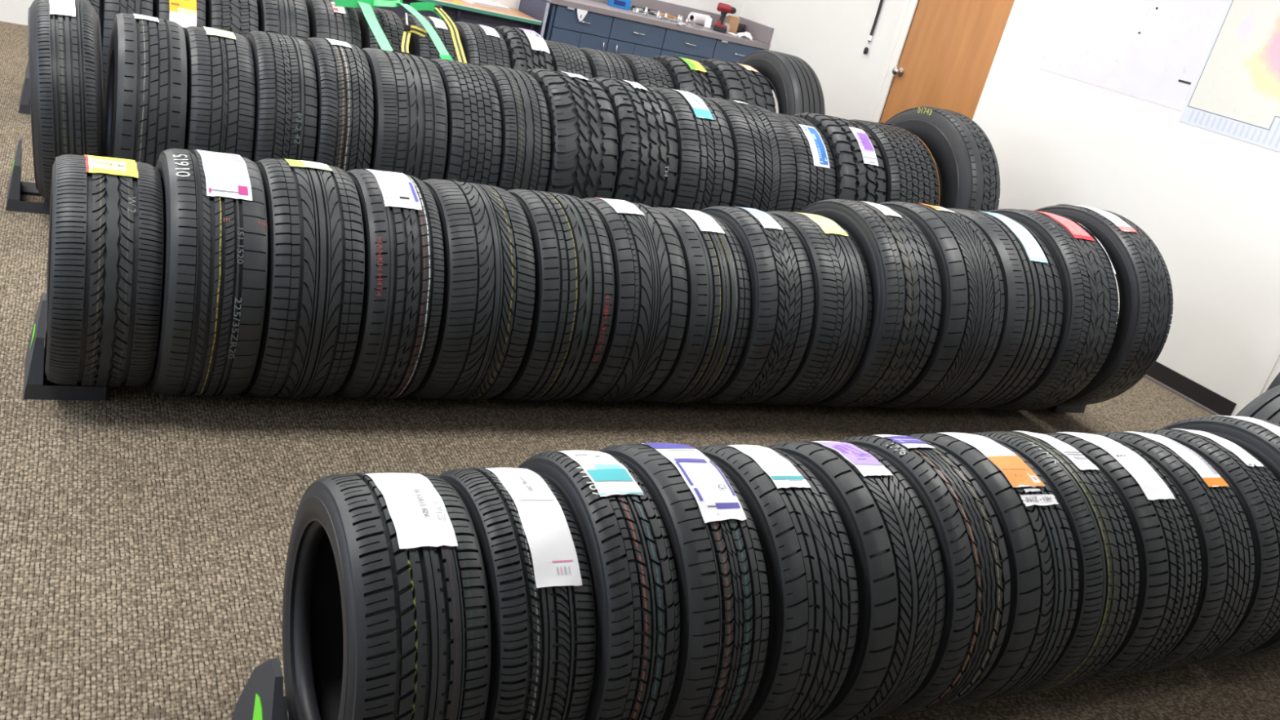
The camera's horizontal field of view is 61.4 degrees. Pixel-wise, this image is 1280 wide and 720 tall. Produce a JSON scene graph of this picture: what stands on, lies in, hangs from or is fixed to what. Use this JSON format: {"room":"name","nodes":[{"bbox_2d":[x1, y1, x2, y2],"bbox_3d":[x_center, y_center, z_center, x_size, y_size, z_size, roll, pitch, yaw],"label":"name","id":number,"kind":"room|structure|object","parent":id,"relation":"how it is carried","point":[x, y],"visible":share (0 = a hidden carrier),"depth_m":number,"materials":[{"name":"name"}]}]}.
{"room":"tire shop","nodes":[
{"label":"tire shop","id":0,"kind":"room"},
{"bbox_2d":[0,0,744,25],"bbox_3d":[-2.656,-3.351,7.095,8.378,2.830,0.120,2,24,-30],"label":"wall","id":1,"kind":"structure","parent":0,"point":[15,11],"depth_m":8.25,"materials":[{"name":"white paint"}]},
{"bbox_2d":[0,21,1279,719],"bbox_3d":[-0.713,0.143,3.447,8.178,0.080,10.350,2,24,-30],"label":"floor","id":2,"kind":"structure","parent":0,"point":[145,533],"depth_m":2.75,"materials":[{"name":"carpet"}]},
{"bbox_2d":[18,61,31,114],"bbox_3d":[-2.945,-1.342,5.237,0.120,0.245,0.240,2,24,-30],"label":"stand","id":3,"kind":"object","parent":2,"relation":"on","point":[24,100],"visible":0.59,"depth_m":5.15,"materials":[{"name":"grey plastic"}]},
{"bbox_2d":[5,137,49,213],"bbox_3d":[-2.304,-0.715,4.091,0.170,0.245,0.240,2,24,-30],"label":"stand","id":4,"kind":"object","parent":2,"relation":"on","point":[16,187],"visible":0.83,"depth_m":4.02,"materials":[{"name":"grey plastic"}]},
{"bbox_2d":[27,0,105,203],"bbox_3d":[-2.145,-0.966,4.035,0.277,0.768,0.764,1,25,-31],"label":"tire","id":5,"kind":"object","parent":4,"relation":"on","point":[65,59],"visible":0.68,"depth_m":3.74,"materials":[{"name":"rubber"}]},
{"bbox_2d":[22,293,106,400],"bbox_3d":[-1.560,-0.055,2.931,0.195,0.245,0.240,2,24,-30],"label":"stand","id":6,"kind":"object","parent":2,"relation":"on","point":[34,388],"visible":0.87,"depth_m":2.85,"materials":[{"name":"grey plastic"}]},
{"bbox_2d":[44,154,164,386],"bbox_3d":[-1.445,-0.237,2.895,0.253,0.614,0.610,2,24,-30],"label":"tire","id":7,"kind":"object","parent":6,"relation":"on","point":[106,256],"visible":1,"depth_m":2.67,"materials":[{"name":"rubber"}]},
{"bbox_2d":[84,155,126,171],"bbox_3d":[-1.377,-0.507,2.777,0.094,0.011,0.144,2,24,-30],"label":"print","id":8,"kind":"object","parent":7,"relation":"on","point":[92,163],"depth_m":2.76,"materials":[{"name":"yellow paper"}]},
{"bbox_2d":[99,0,153,97],"bbox_3d":[-2.558,-1.571,5.324,0.214,0.780,0.780,2,24,-30],"label":"tire","id":9,"kind":"object","parent":2,"relation":"on","point":[108,8],"visible":0.11,"depth_m":4.98,"materials":[{"name":"rubber"}]},
{"bbox_2d":[104,13,186,167],"bbox_3d":[-1.925,-0.936,4.172,0.239,0.767,0.764,2,24,-30],"label":"tire","id":10,"kind":"object","parent":2,"relation":"on","point":[145,100],"visible":0.62,"depth_m":3.87,"materials":[{"name":"rubber"}]},
{"bbox_2d":[152,0,205,29],"bbox_3d":[-2.357,-1.565,5.438,0.216,0.783,0.780,2,24,-30],"label":"tire","id":11,"kind":"object","parent":2,"relation":"on","point":[186,13],"visible":0.15,"depth_m":5.11,"materials":[{"name":"rubber"}]},
{"bbox_2d":[168,2,196,27],"bbox_3d":[-2.186,-1.707,5.147,0.121,0.192,0.220,2,24,-30],"label":"print","id":12,"kind":"object","parent":11,"relation":"attached to","point":[184,14],"depth_m":5.11,"materials":[{"name":"white paper"}]},
{"bbox_2d":[148,148,267,395],"bbox_3d":[-1.226,-0.241,3.013,0.244,0.681,0.679,2,24,-30],"label":"tire","id":13,"kind":"object","parent":2,"relation":"on","point":[215,268],"visible":0.91,"depth_m":2.76,"materials":[{"name":"rubber"}]},
{"bbox_2d":[208,153,248,195],"bbox_3d":[-1.114,-0.508,2.880,0.097,0.048,0.278,2,24,-30],"label":"print","id":14,"kind":"object","parent":13,"relation":"on","point":[228,172],"depth_m":2.83,"materials":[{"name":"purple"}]},
{"bbox_2d":[183,26,254,159],"bbox_3d":[-1.717,-0.927,4.291,0.233,0.764,0.760,2,24,-30],"label":"tire","id":15,"kind":"object","parent":2,"relation":"on","point":[220,113],"visible":0.52,"depth_m":3.99,"materials":[{"name":"rubber"}]},
{"bbox_2d":[204,0,257,36],"bbox_3d":[-2.151,-1.558,5.555,0.226,0.784,0.784,2,24,-30],"label":"tire","id":16,"kind":"object","parent":2,"relation":"on","point":[236,16],"visible":0.22,"depth_m":5.24,"materials":[{"name":"rubber"}]},
{"bbox_2d":[231,657,288,719],"bbox_3d":[-0.638,0.623,1.885,0.095,0.216,0.240,2,24,-30],"label":"stand","id":17,"kind":"object","parent":2,"relation":"on","point":[262,698],"visible":0.97,"depth_m":1.86,"materials":[{"name":"grey plastic"}]},
{"bbox_2d":[244,31,316,162],"bbox_3d":[-1.516,-0.929,4.401,0.223,0.784,0.784,2,24,-30],"label":"tire","id":18,"kind":"object","parent":2,"relation":"on","point":[285,126],"visible":0.39,"depth_m":4.08,"materials":[{"name":"rubber"}]},
{"bbox_2d":[256,0,309,40],"bbox_3d":[-1.938,-1.550,5.676,0.228,0.784,0.784,2,24,-30],"label":"tire","id":19,"kind":"object","parent":2,"relation":"on","point":[290,18],"visible":0.25,"depth_m":5.37,"materials":[{"name":"rubber"}]},
{"bbox_2d":[244,158,364,396],"bbox_3d":[-1.008,-0.235,3.135,0.249,0.686,0.682,2,24,-30],"label":"tire","id":20,"kind":"object","parent":2,"relation":"on","point":[315,280],"visible":0.88,"depth_m":2.88,"materials":[{"name":"rubber"}]},
{"bbox_2d":[285,159,329,168],"bbox_3d":[-0.942,-0.553,3.044,0.114,0.014,0.114,2,24,-30],"label":"print","id":21,"kind":"object","parent":20,"relation":"on","point":[290,164],"depth_m":3.02,"materials":[{"name":"yellow"}]},
{"bbox_2d":[304,0,361,48],"bbox_3d":[-1.715,-1.541,5.803,0.237,0.784,0.784,2,24,-30],"label":"tire","id":22,"kind":"object","parent":2,"relation":"on","point":[326,20],"visible":0.27,"depth_m":5.51,"materials":[{"name":"rubber"}]},
{"bbox_2d":[334,0,466,62],"bbox_3d":[-1.186,-1.671,5.400,0.572,0.227,0.998,2,24,-30],"label":"harness","id":23,"kind":"object","parent":22,"relation":"on","point":[366,6],"visible":0.86,"depth_m":5.46,"materials":[{"name":"green fabric"}]},
{"bbox_2d":[303,37,373,172],"bbox_3d":[-1.323,-0.929,4.506,0.213,0.800,0.798,2,24,-30],"label":"tire","id":24,"kind":"object","parent":2,"relation":"on","point":[344,96],"visible":0.36,"depth_m":4.18,"materials":[{"name":"rubber"}]},
{"bbox_2d":[354,7,404,51],"bbox_3d":[-1.493,-1.533,5.929,0.206,0.784,0.784,2,24,-30],"label":"tire","id":25,"kind":"object","parent":2,"relation":"on","point":[389,22],"visible":0.2,"depth_m":5.66,"materials":[{"name":"rubber"}]},
{"bbox_2d":[282,472,490,719],"bbox_3d":[-0.462,0.474,1.900,0.233,0.556,0.552,2,24,-30],"label":"tire","id":26,"kind":"object","parent":2,"relation":"on","point":[386,609],"visible":1,"depth_m":1.72,"materials":[{"name":"rubber"}]},
{"bbox_2d":[414,480,445,519],"bbox_3d":[-0.359,0.234,1.811,0.036,0.009,0.114,2,24,-30],"label":"print","id":27,"kind":"object","parent":26,"relation":"on","point":[429,501],"depth_m":1.80,"materials":[{"name":"black"}]},
{"bbox_2d":[334,168,444,398],"bbox_3d":[-0.801,-0.228,3.253,0.220,0.686,0.682,2,24,-30],"label":"tire","id":28,"kind":"object","parent":2,"relation":"on","point":[404,279],"visible":0.7,"depth_m":3.00,"materials":[{"name":"rubber"}]},
{"bbox_2d":[372,170,418,201],"bbox_3d":[-0.707,-0.504,3.100,0.098,0.031,0.202,2,24,-30],"label":"print","id":29,"kind":"object","parent":28,"relation":"on","point":[389,186],"depth_m":3.07,"materials":[{"name":"grey paper"}]},
{"bbox_2d":[360,48,447,180],"bbox_3d":[-1.095,-0.919,4.636,0.296,0.797,0.796,2,24,-30],"label":"tire","id":30,"kind":"object","parent":2,"relation":"on","point":[410,128],"visible":0.45,"depth_m":4.32,"materials":[{"name":"rubber"}]},
{"bbox_2d":[400,13,458,61],"bbox_3d":[-1.244,-1.527,6.069,0.245,0.793,0.790,2,24,-30],"label":"tire","id":31,"kind":"object","parent":2,"relation":"on","point":[424,47],"visible":0.19,"depth_m":5.78,"materials":[{"name":"rubber"}]},
{"bbox_2d":[376,0,542,31],"bbox_3d":[-2.041,-2.301,7.571,2.585,0.727,0.534,2,24,-30],"label":"desk","id":32,"kind":"object","parent":2,"relation":"on","point":[466,12],"visible":0.31,"depth_m":7.72,"materials":[{"name":"brown wood"}]},
{"bbox_2d":[430,58,502,186],"bbox_3d":[-0.861,-0.912,4.768,0.227,0.802,0.802,2,24,-30],"label":"tire","id":33,"kind":"object","parent":2,"relation":"on","point":[474,132],"visible":0.35,"depth_m":4.44,"materials":[{"name":"rubber"}]},
{"bbox_2d":[408,178,535,399],"bbox_3d":[-0.583,-0.216,3.379,0.273,0.680,0.680,2,24,-30],"label":"tire","id":34,"kind":"object","parent":2,"relation":"on","point":[488,293],"visible":0.67,"depth_m":3.12,"materials":[{"name":"rubber"}]},
{"bbox_2d":[453,21,511,68],"bbox_3d":[-1.003,-1.523,6.203,0.256,0.803,0.800,2,24,-30],"label":"tire","id":35,"kind":"object","parent":2,"relation":"on","point":[482,45],"visible":0.21,"depth_m":5.91,"materials":[{"name":"rubber"}]},
{"bbox_2d":[480,65,551,191],"bbox_3d":[-0.664,-0.909,4.878,0.218,0.812,0.812,2,24,-30],"label":"tire","id":36,"kind":"object","parent":2,"relation":"on","point":[525,157],"visible":0.29,"depth_m":4.55,"materials":[{"name":"rubber"}]},
{"bbox_2d":[437,467,595,719],"bbox_3d":[-0.280,0.478,2.002,0.180,0.562,0.558,2,24,-30],"label":"tire","id":37,"kind":"object","parent":2,"relation":"on","point":[538,576],"visible":0.63,"depth_m":1.79,"materials":[{"name":"rubber"}]},
{"bbox_2d":[519,476,573,574],"bbox_3d":[-0.173,0.283,1.868,0.067,0.064,0.214,2,24,-30],"label":"print","id":38,"kind":"object","parent":37,"relation":"attached to","point":[547,531],"depth_m":1.84,"materials":[{"name":"white paper"}]},
{"bbox_2d":[493,26,554,71],"bbox_3d":[-0.779,-1.526,6.324,0.247,0.828,0.824,2,24,-30],"label":"tire","id":39,"kind":"object","parent":2,"relation":"on","point":[527,50],"visible":0.22,"depth_m":6.03,"materials":[{"name":"rubber"}]},
{"bbox_2d":[516,26,542,38],"bbox_3d":[-0.637,-1.885,6.189,0.105,0.017,0.187,2,24,-30],"label":"print","id":40,"kind":"object","parent":39,"relation":"on","point":[526,33],"depth_m":6.13,"materials":[{"name":"purple"}]},
{"bbox_2d":[518,0,550,37],"bbox_3d":[-0.881,-2.316,8.185,0.022,0.865,0.526,2,24,-30],"label":"divider panel","id":41,"kind":"object","parent":2,"relation":"on","point":[538,10],"visible":0.28,"depth_m":7.96,"materials":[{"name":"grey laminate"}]},
{"bbox_2d":[494,189,614,400],"bbox_3d":[-0.345,-0.207,3.514,0.253,0.680,0.680,2,24,-30],"label":"tire","id":42,"kind":"object","parent":2,"relation":"on","point":[574,291],"visible":0.7,"depth_m":3.26,"materials":[{"name":"rubber"}]},
{"bbox_2d":[544,40,592,79],"bbox_3d":[-0.551,-1.501,6.463,0.231,0.792,0.792,2,24,-30],"label":"tire","id":43,"kind":"object","parent":2,"relation":"on","point":[567,58],"visible":0.16,"depth_m":6.18,"materials":[{"name":"rubber"}]},
{"bbox_2d":[523,68,618,199],"bbox_3d":[-0.425,-0.913,5.007,0.311,0.840,0.836,2,24,-30],"label":"tire","id":44,"kind":"object","parent":2,"relation":"on","point":[584,153],"visible":0.37,"depth_m":4.67,"materials":[{"name":"rubber"}]},
{"bbox_2d":[542,0,613,51],"bbox_3d":[-0.622,-2.308,8.335,0.498,0.866,0.550,2,24,-30],"label":"base cabinet","id":45,"kind":"object","parent":2,"relation":"on","point":[563,25],"visible":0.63,"depth_m":8.03,"materials":[{"name":"blue laminate"}]},
{"bbox_2d":[545,0,773,49],"bbox_3d":[0.104,-2.759,8.501,1.951,0.174,0.556,2,24,-30],"label":"countertop","id":46,"kind":"structure","parent":45,"relation":"on","point":[762,34],"depth_m":8.62,"materials":[{"name":"grey laminate"}]},
{"bbox_2d":[712,2,736,33],"bbox_3d":[0.683,-2.771,8.735,0.155,0.220,0.072,14,21,-3],"label":"tool","id":47,"kind":"object","parent":46,"relation":"on","point":[724,8],"visible":1,"depth_m":8.71,"materials":[{"name":"red"}]},
{"bbox_2d":[517,449,679,719],"bbox_3d":[-0.130,0.470,2.080,0.152,0.593,0.590,2,24,-30],"label":"tire","id":48,"kind":"object","parent":2,"relation":"on","point":[623,532],"visible":0.5,"depth_m":1.85,"materials":[{"name":"rubber"}]},
{"bbox_2d":[574,453,643,494],"bbox_3d":[-0.064,0.205,1.980,0.088,0.013,0.149,2,24,-30],"label":"print","id":49,"kind":"object","parent":48,"relation":"on","point":[599,473],"depth_m":1.96,"materials":[{"name":"teal"}]},
{"bbox_2d":[578,47,635,82],"bbox_3d":[-0.316,-1.492,6.596,0.260,0.792,0.792,2,24,-30],"label":"tire","id":50,"kind":"object","parent":2,"relation":"on","point":[602,64],"visible":0.16,"depth_m":6.33,"materials":[{"name":"rubber"}]},
{"bbox_2d":[568,196,687,401],"bbox_3d":[-0.117,-0.200,3.643,0.258,0.683,0.680,2,24,-30],"label":"tire","id":51,"kind":"object","parent":2,"relation":"on","point":[650,308],"visible":0.61,"depth_m":3.39,"materials":[{"name":"rubber"}]},
{"bbox_2d":[591,77,678,207],"bbox_3d":[-0.151,-0.908,5.160,0.294,0.852,0.848,2,24,-30],"label":"tire","id":52,"kind":"object","parent":2,"relation":"on","point":[647,165],"visible":0.34,"depth_m":4.82,"materials":[{"name":"rubber"}]},
{"bbox_2d":[605,16,666,57],"bbox_3d":[-0.203,-2.292,8.573,0.466,0.866,0.550,2,24,-30],"label":"base cabinet","id":53,"kind":"object","parent":2,"relation":"on","point":[625,36],"visible":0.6,"depth_m":8.26,"materials":[{"name":"blue laminate"}]},
{"bbox_2d":[617,53,674,89],"bbox_3d":[-0.080,-1.489,6.728,0.250,0.804,0.804,2,24,-30],"label":"tire","id":54,"kind":"object","parent":2,"relation":"on","point":[648,72],"visible":0.21,"depth_m":6.45,"materials":[{"name":"rubber"}]},
{"bbox_2d":[598,442,769,719],"bbox_3d":[0.017,0.469,2.160,0.184,0.608,0.604,2,24,-30],"label":"tire","id":55,"kind":"object","parent":2,"relation":"on","point":[715,545],"visible":0.44,"depth_m":1.93,"materials":[{"name":"rubber"}]},
{"bbox_2d":[644,442,740,515],"bbox_3d":[0.104,0.214,2.056,0.095,0.031,0.254,2,24,-30],"label":"print","id":56,"kind":"object","parent":55,"relation":"on","point":[708,490],"depth_m":2.02,"materials":[{"name":"blue"}]},
{"bbox_2d":[650,55,723,98],"bbox_3d":[0.187,-1.497,6.870,0.317,0.845,0.840,2,24,-30],"label":"tire","id":57,"kind":"object","parent":2,"relation":"on","point":[693,77],"visible":0.23,"depth_m":6.58,"materials":[{"name":"rubber"}]},
{"bbox_2d":[676,56,697,70],"bbox_3d":[0.278,-1.854,6.699,0.059,0.035,0.297,2,24,-30],"label":"print","id":58,"kind":"object","parent":57,"relation":"on","point":[690,64],"depth_m":6.64,"materials":[{"name":"green"}]},
{"bbox_2d":[659,27,716,61],"bbox_3d":[0.202,-2.277,8.804,0.468,0.866,0.550,2,24,-30],"label":"base cabinet","id":59,"kind":"object","parent":2,"relation":"on","point":[695,47],"visible":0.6,"depth_m":8.48,"materials":[{"name":"blue laminate"}]},
{"bbox_2d":[650,87,734,210],"bbox_3d":[0.112,-0.899,5.309,0.302,0.853,0.848,2,24,-30],"label":"tire","id":60,"kind":"object","parent":2,"relation":"on","point":[706,163],"visible":0.38,"depth_m":4.96,"materials":[{"name":"rubber"}]},
{"bbox_2d":[684,91,713,119],"bbox_3d":[0.247,-1.215,5.102,0.097,0.069,0.296,2,24,-30],"label":"print","id":61,"kind":"object","parent":60,"relation":"attached to","point":[699,109],"depth_m":5.04,"materials":[{"name":"blue"}]},
{"bbox_2d":[638,207,751,402],"bbox_3d":[0.104,-0.190,3.770,0.242,0.678,0.676,2,24,-30],"label":"tire","id":62,"kind":"object","parent":2,"relation":"on","point":[717,322],"visible":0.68,"depth_m":3.52,"materials":[{"name":"rubber"}]},
{"bbox_2d":[697,58,776,112],"bbox_3d":[0.499,-1.501,7.039,0.355,0.879,0.876,2,24,-30],"label":"tire","id":63,"kind":"object","parent":2,"relation":"on","point":[744,83],"visible":0.27,"depth_m":6.72,"materials":[{"name":"rubber"}]},
{"bbox_2d":[711,39,764,62],"bbox_3d":[0.607,-2.262,9.034,0.464,0.866,0.550,2,24,-30],"label":"base cabinet","id":64,"kind":"object","parent":2,"relation":"on","point":[730,51],"visible":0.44,"depth_m":8.68,"materials":[{"name":"blue laminate"}]},
{"bbox_2d":[706,97,795,211],"bbox_3d":[0.404,-0.888,5.475,0.348,0.854,0.848,2,24,-30],"label":"tire","id":65,"kind":"object","parent":2,"relation":"on","point":[765,176],"visible":0.3,"depth_m":5.13,"materials":[{"name":"rubber"}]},
{"bbox_2d":[697,205,813,404],"bbox_3d":[0.322,-0.196,3.886,0.240,0.709,0.706,2,24,-30],"label":"tire","id":66,"kind":"object","parent":2,"relation":"on","point":[781,309],"visible":0.6,"depth_m":3.62,"materials":[{"name":"rubber"}]},
{"bbox_2d":[737,206,771,217],"bbox_3d":[0.400,-0.521,3.783,0.081,0.011,0.114,2,24,-30],"label":"print","id":67,"kind":"object","parent":66,"relation":"on","point":[752,212],"depth_m":3.76,"materials":[{"name":"white"}]},
{"bbox_2d":[694,444,857,719],"bbox_3d":[0.199,0.478,2.265,0.189,0.602,0.600,2,24,-30],"label":"tire","id":68,"kind":"object","parent":2,"relation":"on","point":[806,552],"visible":0.57,"depth_m":2.03,"materials":[{"name":"rubber"}]},
{"bbox_2d":[742,446,804,480],"bbox_3d":[0.262,0.206,2.171,0.078,0.014,0.147,2,24,-30],"label":"print","id":69,"kind":"object","parent":68,"relation":"on","point":[771,464],"depth_m":2.15,"materials":[{"name":"teal"}]},
{"bbox_2d":[737,50,825,115],"bbox_3d":[0.830,-1.544,7.197,0.287,1.000,1.000,2,24,-30],"label":"tire","id":70,"kind":"object","parent":2,"relation":"on","point":[797,88],"visible":0.27,"depth_m":6.83,"materials":[{"name":"rubber"}]},
{"bbox_2d":[773,112,835,212],"bbox_3d":[0.669,-0.867,5.632,0.251,0.828,0.828,2,24,-30],"label":"tire","id":71,"kind":"object","parent":2,"relation":"on","point":[815,181],"visible":0.34,"depth_m":5.29,"materials":[{"name":"rubber"}]},
{"bbox_2d":[801,125,828,165],"bbox_3d":[0.869,-1.064,5.345,0.083,0.136,0.196,2,24,-30],"label":"print","id":72,"kind":"object","parent":71,"relation":"attached to","point":[816,145],"depth_m":5.32,"materials":[{"name":"blue paper"}]},
{"bbox_2d":[755,210,871,404],"bbox_3d":[0.540,-0.191,4.009,0.248,0.716,0.714,2,24,-30],"label":"tire","id":73,"kind":"object","parent":2,"relation":"on","point":[842,315],"visible":0.52,"depth_m":3.74,"materials":[{"name":"rubber"}]},
{"bbox_2d":[813,216,846,234],"bbox_3d":[0.669,-0.484,3.858,0.097,0.017,0.126,2,24,-30],"label":"print","id":74,"kind":"object","parent":73,"relation":"on","point":[825,225],"depth_m":3.84,"materials":[{"name":"yellow"}]},
{"bbox_2d":[792,112,885,204],"bbox_3d":[0.920,-0.873,5.766,0.301,0.862,0.862,2,24,-30],"label":"tire","id":75,"kind":"object","parent":2,"relation":"on","point":[860,171],"visible":0.31,"depth_m":5.42,"materials":[{"name":"rubber"}]},
{"bbox_2d":[854,132,875,163],"bbox_3d":[1.141,-1.079,5.468,0.089,0.113,0.163,2,24,-30],"label":"print","id":76,"kind":"object","parent":75,"relation":"attached to","point":[866,152],"depth_m":5.45,"materials":[{"name":"purple"}]},
{"bbox_2d":[768,440,945,719],"bbox_3d":[0.387,0.482,2.370,0.207,0.610,0.606,2,24,-30],"label":"tire","id":77,"kind":"object","parent":2,"relation":"on","point":[900,578],"visible":0.51,"depth_m":2.14,"materials":[{"name":"rubber"}]},
{"bbox_2d":[818,441,882,465],"bbox_3d":[0.448,0.199,2.303,0.076,0.021,0.130,2,24,-30],"label":"print","id":78,"kind":"object","parent":77,"relation":"on","point":[852,455],"depth_m":2.29,"materials":[{"name":"purple paper"}]},
{"bbox_2d":[798,199,941,407],"bbox_3d":[0.780,-0.215,4.127,0.272,0.789,0.786,2,24,-30],"label":"tire","id":79,"kind":"object","parent":2,"relation":"on","point":[901,263],"visible":0.56,"depth_m":3.83,"materials":[{"name":"rubber"}]},
{"bbox_2d":[849,119,939,206],"bbox_3d":[1.216,-0.868,5.931,0.344,0.876,0.872,2,24,-30],"label":"tire","id":80,"kind":"object","parent":2,"relation":"on","point":[911,172],"visible":0.3,"depth_m":5.58,"materials":[{"name":"rubber"}]},
{"bbox_2d":[836,434,1010,715],"bbox_3d":[0.556,0.481,2.462,0.175,0.624,0.620,2,24,-30],"label":"tire","id":81,"kind":"object","parent":2,"relation":"on","point":[972,548],"visible":0.48,"depth_m":2.22,"materials":[{"name":"rubber"}]},
{"bbox_2d":[883,435,927,444],"bbox_3d":[0.593,0.179,2.413,0.080,0.016,0.057,2,24,-30],"label":"print","id":82,"kind":"object","parent":81,"relation":"on","point":[891,439],"depth_m":2.40,"materials":[{"name":"purple"}]},
{"bbox_2d":[872,201,1004,408],"bbox_3d":[1.041,-0.215,4.270,0.287,0.812,0.808,2,24,-30],"label":"tire","id":83,"kind":"object","parent":2,"relation":"on","point":[969,330],"visible":0.58,"depth_m":3.96,"materials":[{"name":"rubber"}]},
{"bbox_2d":[884,106,999,211],"bbox_3d":[1.585,-0.915,6.108,0.278,1.010,1.010,2,24,-30],"label":"tire","id":84,"kind":"object","parent":2,"relation":"on","point":[965,158],"visible":0.32,"depth_m":5.73,"materials":[{"name":"rubber"}]},
{"bbox_2d":[906,432,1079,705],"bbox_3d":[0.724,0.486,2.557,0.204,0.628,0.626,2,24,-30],"label":"tire","id":85,"kind":"object","parent":2,"relation":"on","point":[1037,535],"visible":0.46,"depth_m":2.31,"materials":[{"name":"rubber"}]},
{"bbox_2d":[986,455,1044,487],"bbox_3d":[0.816,0.228,2.426,0.102,0.023,0.181,2,24,-30],"label":"print","id":86,"kind":"object","parent":85,"relation":"on","point":[1014,471],"depth_m":2.38,"materials":[{"name":"orange paper"}]},
{"bbox_2d":[932,208,1062,408],"bbox_3d":[1.307,-0.206,4.420,0.313,0.815,0.813,2,24,-30],"label":"tire","id":87,"kind":"object","parent":2,"relation":"on","point":[1032,322],"visible":0.38,"depth_m":4.11,"materials":[{"name":"rubber"}]},
{"bbox_2d":[975,209,1045,258],"bbox_3d":[1.456,-0.506,4.253,0.101,0.083,0.360,2,24,-30],"label":"print","id":88,"kind":"object","parent":87,"relation":"attached to","point":[1031,248],"depth_m":4.18,"materials":[{"name":"white paper"}]},
{"bbox_2d":[986,208,1118,409],"bbox_3d":[1.582,-0.211,4.569,0.286,0.848,0.844,2,24,-30],"label":"tire","id":89,"kind":"object","parent":2,"relation":"on","point":[1087,279],"visible":0.47,"depth_m":4.24,"materials":[{"name":"rubber"}]},
{"bbox_2d":[1029,209,1090,238],"bbox_3d":[1.718,-0.570,4.429,0.106,0.035,0.309,2,24,-30],"label":"print","id":90,"kind":"object","parent":89,"relation":"on","point":[1073,229],"depth_m":4.36,"materials":[{"name":"red paper"}]},
{"bbox_2d":[969,431,1139,694],"bbox_3d":[0.901,0.491,2.657,0.199,0.632,0.630,2,24,-30],"label":"tire","id":91,"kind":"object","parent":2,"relation":"on","point":[1100,527],"visible":0.41,"depth_m":2.41,"materials":[{"name":"rubber"}]},
{"bbox_2d":[1034,204,1173,405],"bbox_3d":[1.858,-0.236,4.707,0.251,0.873,0.870,0,25,-33],"label":"tire","id":92,"kind":"object","parent":2,"relation":"on","point":[1142,275],"visible":0.5,"depth_m":4.38,"materials":[{"name":"rubber"}]},
{"bbox_2d":[1086,205,1137,232],"bbox_3d":[1.951,-0.593,4.499,0.100,0.036,0.248,0,25,-33],"label":"print","id":93,"kind":"object","parent":92,"relation":"on","point":[1120,225],"depth_m":4.46,"materials":[{"name":"grey paper"}]},
{"bbox_2d":[1041,431,1201,684],"bbox_3d":[1.098,0.500,2.769,0.215,0.628,0.626,2,24,-30],"label":"tire","id":94,"kind":"object","parent":2,"relation":"on","point":[1162,523],"visible":0.42,"depth_m":2.53,"materials":[{"name":"rubber"}]},
{"bbox_2d":[1090,431,1254,673],"bbox_3d":[1.289,0.506,2.878,0.199,0.631,0.628,2,24,-30],"label":"tire","id":95,"kind":"object","parent":2,"relation":"on","point":[1218,517],"visible":0.46,"depth_m":2.63,"materials":[{"name":"rubber"}]},
{"bbox_2d":[1168,438,1228,486],"bbox_3d":[1.400,0.259,2.744,0.082,0.032,0.192,2,24,-30],"label":"print","id":96,"kind":"object","parent":95,"relation":"on","point":[1206,475],"depth_m":2.71,"materials":[{"name":"orange"}]},
{"bbox_2d":[1137,428,1279,665],"bbox_3d":[1.471,0.510,2.979,0.202,0.638,0.636,2,24,-30],"label":"tire","id":97,"kind":"object","parent":2,"relation":"on","point":[1255,487],"visible":0.37,"depth_m":2.73,"materials":[{"name":"rubber"}]},
{"bbox_2d":[1160,415,1279,657],"bbox_3d":[1.691,0.499,3.095,0.232,0.679,0.676,2,24,-30],"label":"tire","id":98,"kind":"object","parent":2,"relation":"on","point":[1260,437],"visible":0.27,"depth_m":2.95,"materials":[{"name":"rubber"}]},
{"bbox_2d":[1235,385,1279,423],"bbox_3d":[2.213,0.410,3.692,0.660,0.660,0.266,2,24,-30],"label":"tire","id":99,"kind":"object","parent":2,"relation":"on","point":[1266,406],"visible":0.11,"depth_m":3.56,"materials":[{"name":"rubber"}]},
{"bbox_2d":[740,0,1279,416],"bbox_3d":[3.220,-0.961,5.002,0.120,2.830,10.350,2,24,-30],"label":"wall","id":100,"kind":"structure","parent":0,"point":[1208,201],"depth_m":5.84,"materials":[{"name":"white paint"}]},
{"bbox_2d":[866,0,1020,123],"bbox_3d":[1.946,-1.863,7.167,0.114,2.130,1.012,2,24,-30],"label":"door","id":101,"kind":"structure","parent":100,"relation":"in","point":[953,50],"depth_m":7.10,"materials":[{"name":"brown wood"}]},
{"bbox_2d":[1038,0,1229,111],"bbox_3d":[2.715,-1.979,5.826,0.010,1.028,1.030,2,24,-30],"label":"whiteboard","id":102,"kind":"object","parent":100,"relation":"attached to","point":[1154,51],"visible":1,"depth_m":5.85,"materials":[{"name":"white plastic"}]},
{"bbox_2d":[1143,374,1220,416],"bbox_3d":[2.401,-0.196,6.233,0.023,0.012,2.295,2,24,-30],"label":"trim","id":103,"kind":"structure","parent":100,"relation":"attached to","point":[1146,376],"depth_m":5.53,"materials":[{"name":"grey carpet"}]},
{"bbox_2d":[1146,361,1236,416],"bbox_3d":[2.424,-0.234,6.225,0.007,0.098,2.295,2,24,-30],"label":"baseboard","id":104,"kind":"structure","parent":100,"relation":"attached to","point":[1199,393],"depth_m":5.50,"materials":[{"name":"black plastic"}]},
{"bbox_2d":[1178,0,1279,151],"bbox_3d":[3.169,-1.503,5.003,0.003,1.078,1.062,2,24,-30],"label":"map","id":105,"kind":"object","parent":100,"relation":"attached to","point":[1235,93],"visible":1,"depth_m":5.32,"materials":[{"name":"white paper"}]},
{"bbox_2d":[1244,337,1279,406],"bbox_3d":[3.432,-0.406,4.501,0.070,2.130,1.055,2,24,-30],"label":"door","id":106,"kind":"structure","parent":100,"relation":"in","point":[1271,370],"depth_m":5.15,"materials":[{"name":"grey paint"}]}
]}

